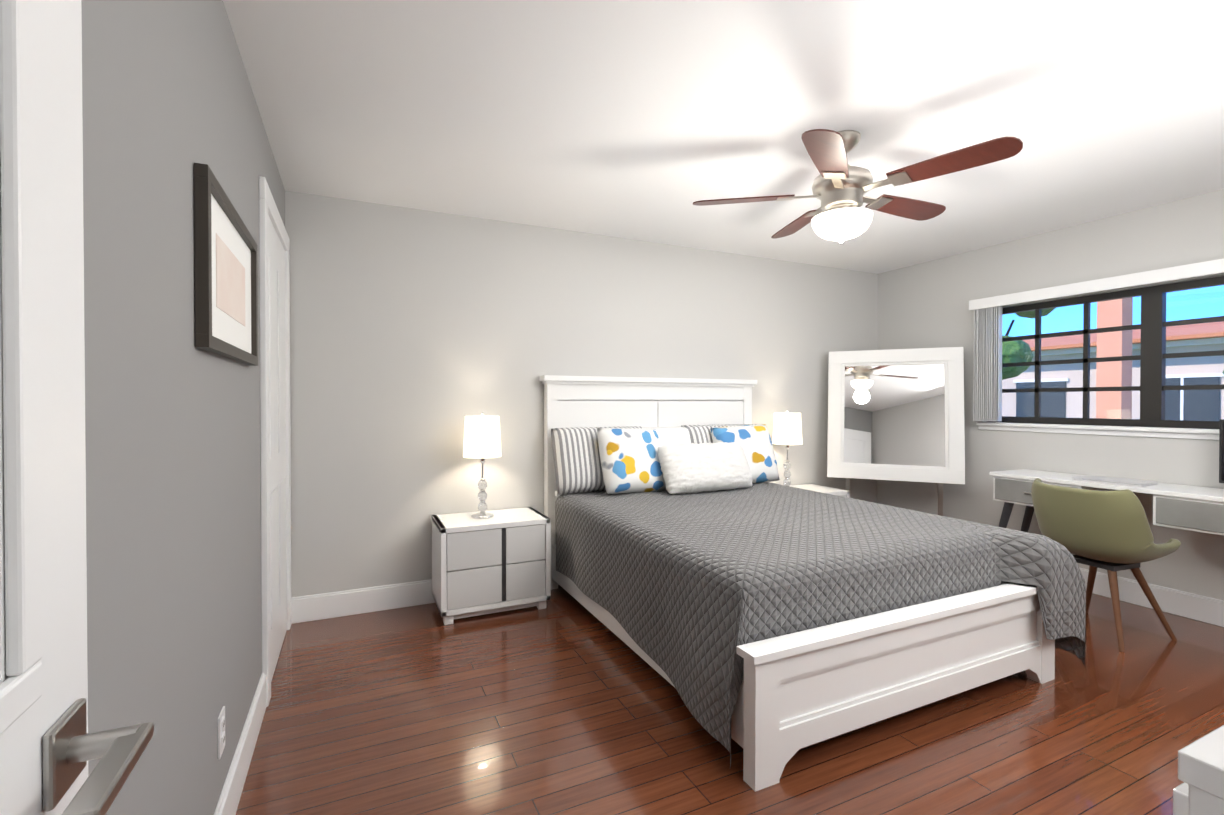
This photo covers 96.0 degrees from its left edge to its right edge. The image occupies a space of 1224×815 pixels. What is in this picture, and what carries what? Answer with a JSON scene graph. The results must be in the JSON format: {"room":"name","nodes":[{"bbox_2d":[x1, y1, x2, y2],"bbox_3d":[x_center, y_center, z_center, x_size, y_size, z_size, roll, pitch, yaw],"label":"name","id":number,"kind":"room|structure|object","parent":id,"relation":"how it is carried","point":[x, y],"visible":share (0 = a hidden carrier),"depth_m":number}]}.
{"room":"bedroom","nodes":[
{"label":"bedroom","id":0,"kind":"room"},
{"bbox_2d":[81,0,292,814],"bbox_3d":[-1.092,0.019,1.340,0.150,2.440,3.810,0,1,-25],"label":"wall","id":1,"kind":"structure","parent":0,"point":[173,435],"depth_m":1.12},
{"bbox_2d":[0,0,153,814],"bbox_3d":[-0.345,0.227,0.145,0.155,2.032,0.871,0,1,-25],"label":"entry door","id":2,"kind":"structure","parent":1,"relation":"in","point":[50,746],"depth_m":0.47},
{"bbox_2d":[218,706,224,759],"bbox_3d":[-1.101,0.917,1.559,0.008,0.114,0.070,0,1,-25],"label":"electrical outlet","id":3,"kind":"object","parent":1,"relation":"attached to","point":[221,731],"visible":1,"depth_m":1.54},
{"bbox_2d":[194,163,257,365],"bbox_3d":[-1.145,-0.369,1.664,0.028,0.440,0.750,0,1,-25],"label":"picture","id":4,"kind":"object","parent":1,"relation":"attached to","point":[226,287],"visible":0.98,"depth_m":1.53},
{"bbox_2d":[214,672,266,814],"bbox_3d":[-0.817,1.170,0.960,0.016,0.147,2.870,0,1,-25],"label":"baseboard","id":5,"kind":"structure","parent":1,"relation":"attached to","point":[229,798],"depth_m":1.81},
{"bbox_2d":[259,176,291,706],"bbox_3d":[-1.620,0.142,2.675,0.022,2.170,0.935,0,1,-25],"label":"door","id":6,"kind":"structure","parent":1,"relation":"attached to","point":[274,268],"depth_m":2.54},
{"bbox_2d":[289,191,876,596],"bbox_3d":[0.281,-0.008,4.178,5.040,2.440,0.150,0,1,-25],"label":"wall","id":7,"kind":"structure","parent":0,"point":[417,336],"depth_m":3.54},
{"bbox_2d":[291,579,558,623],"bbox_3d":[0.316,1.140,4.113,4.740,0.147,0.016,0,1,-25],"label":"baseboard","id":8,"kind":"structure","parent":7,"relation":"attached to","point":[414,593],"depth_m":3.26},
{"bbox_2d":[223,0,1223,273],"bbox_3d":[1.128,-1.260,2.354,5.040,0.100,4.150,0,1,-25],"label":"ceiling","id":9,"kind":"structure","parent":0,"point":[647,120],"depth_m":2.23},
{"bbox_2d":[693,129,1022,242],"bbox_3d":[1.086,-0.976,2.508,1.217,0.469,1.273,0,1,-25],"label":"fan","id":10,"kind":"object","parent":9,"relation":"hanging from","point":[841,186],"visible":1,"depth_m":2.38},
{"bbox_2d":[236,585,1223,814],"bbox_3d":[1.128,1.280,2.378,5.040,0.100,4.150,0,1,-25],"label":"floor","id":11,"kind":"structure","parent":0,"point":[564,702],"depth_m":2.08},
{"bbox_2d":[432,507,550,624],"bbox_3d":[-0.746,0.945,3.384,0.640,0.550,0.405,0,1,-25],"label":"nightstand","id":12,"kind":"object","parent":11,"relation":"on","point":[500,561],"visible":0.98,"depth_m":3.21},
{"bbox_2d":[463,412,500,518],"bbox_3d":[-0.792,0.347,3.370,0.228,0.644,0.228,0,1,-25],"label":"lamp","id":13,"kind":"object","parent":12,"relation":"on","point":[482,441],"visible":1,"depth_m":3.29},
{"bbox_2d":[540,375,1085,791],"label":"bed","id":14,"kind":"object","parent":11,"relation":"on","point":[714,576],"visible":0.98,"depth_m":2.38},
{"bbox_2d":[790,484,849,497],"bbox_3d":[1.519,0.935,4.442,0.640,0.550,0.405,0,1,-25],"label":"nightstand","id":15,"kind":"object","parent":11,"relation":"on","point":[829,490],"visible":0.12,"depth_m":4.44},
{"bbox_2d":[772,409,801,485],"bbox_3d":[1.396,0.337,4.393,0.228,0.644,0.228,0,1,-25],"label":"lamp","id":16,"kind":"object","parent":15,"relation":"on","point":[787,430],"visible":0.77,"depth_m":4.31},
{"bbox_2d":[827,347,964,515],"bbox_3d":[2.250,0.369,4.420,0.975,1.682,0.251,0,1,25],"label":"mirror","id":17,"kind":"object","parent":11,"relation":"on","point":[895,414],"visible":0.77,"depth_m":4.43},
{"bbox_2d":[1031,478,1180,652],"bbox_3d":[2.671,0.817,3.021,0.561,0.823,0.537,0,1,-25],"label":"chair","id":18,"kind":"object","parent":11,"relation":"on","point":[1110,532],"visible":1,"depth_m":2.86},
{"bbox_2d":[989,469,1223,535],"bbox_3d":[3.116,0.838,3.204,0.410,0.773,1.637,0,1,-25],"label":"desk","id":19,"kind":"object","parent":11,"relation":"on","point":[1193,508],"visible":0.52,"depth_m":3.08},
{"bbox_2d":[1072,475,1157,486],"bbox_3d":[3.030,0.442,3.331,0.235,0.016,0.335,0,1,-29],"label":"laptop","id":20,"kind":"object","parent":19,"relation":"on","point":[1118,481],"visible":1,"depth_m":3.28},
{"bbox_2d":[1219,419,1223,482],"bbox_3d":[3.421,0.261,2.728,0.190,0.389,0.580,0,1,-25],"label":"monitor","id":21,"kind":"object","parent":19,"relation":"on","point":[1221,452],"visible":1,"depth_m":2.98},
{"bbox_2d":[1173,725,1223,814],"bbox_3d":[1.516,0.795,0.729,1.850,0.900,0.518,0,1,-25],"label":"dresser","id":22,"kind":"object","parent":11,"relation":"on","point":[1199,790],"visible":1,"depth_m":0.55},
{"bbox_2d":[877,189,1223,599],"bbox_3d":[3.338,0.000,3.410,0.150,2.440,3.810,0,1,-25],"label":"wall","id":23,"kind":"structure","parent":0,"point":[926,304],"depth_m":3.78},
{"bbox_2d":[976,422,1218,439],"bbox_3d":[3.288,0.150,3.383,0.105,0.060,2.000,0,1,-25],"label":"window sill","id":24,"kind":"structure","parent":23,"relation":"attached to","point":[1196,433],"depth_m":3.53},
{"bbox_2d":[987,276,1223,428],"bbox_3d":[3.336,-0.313,3.401,0.050,0.865,1.940,0,1,-25],"label":"window","id":25,"kind":"structure","parent":23,"relation":"in","point":[1152,356],"depth_m":3.46},
{"bbox_2d":[969,259,1223,421],"bbox_3d":[3.225,-0.352,3.349,0.096,0.925,2.040,0,1,-25],"label":"window blinds","id":26,"kind":"object","parent":25,"relation":"attached to","point":[988,358],"visible":1,"depth_m":4.08},
{"bbox_2d":[1079,567,1223,626],"bbox_3d":[3.269,1.147,3.372,0.016,0.147,3.780,0,1,-25],"label":"baseboard","id":27,"kind":"structure","parent":23,"relation":"attached to","point":[1206,609],"depth_m":3.28},
{"label":"outside","id":28,"kind":"structure","parent":0,"visible":0},
{"bbox_3d":[34.145,4.267,26.822,74.760,0.120,140.000,0,1,-25],"label":"lawn","id":29,"kind":"structure","parent":28,"visible":0},
{"bbox_2d":[1002,308,1054,379],"bbox_3d":[7.279,0.566,11.435,3.155,7.460,3.258,0,1,-25],"label":"tree","id":30,"kind":"object","parent":29,"relation":"on","point":[1010,357],"depth_m":10.22},
{"bbox_2d":[1002,321,1223,420],"bbox_3d":[20.365,0.710,17.587,10.400,7.150,67.000,0,1,-25],"label":"building","id":31,"kind":"structure","parent":29,"relation":"on","point":[1209,399],"depth_m":16.71},
{"bbox_2d":[1096,297,1132,418],"bbox_3d":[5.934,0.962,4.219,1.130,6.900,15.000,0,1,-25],"label":"post","id":32,"kind":"object","parent":29,"relation":"on","point":[1112,345],"depth_m":5.93}
]}

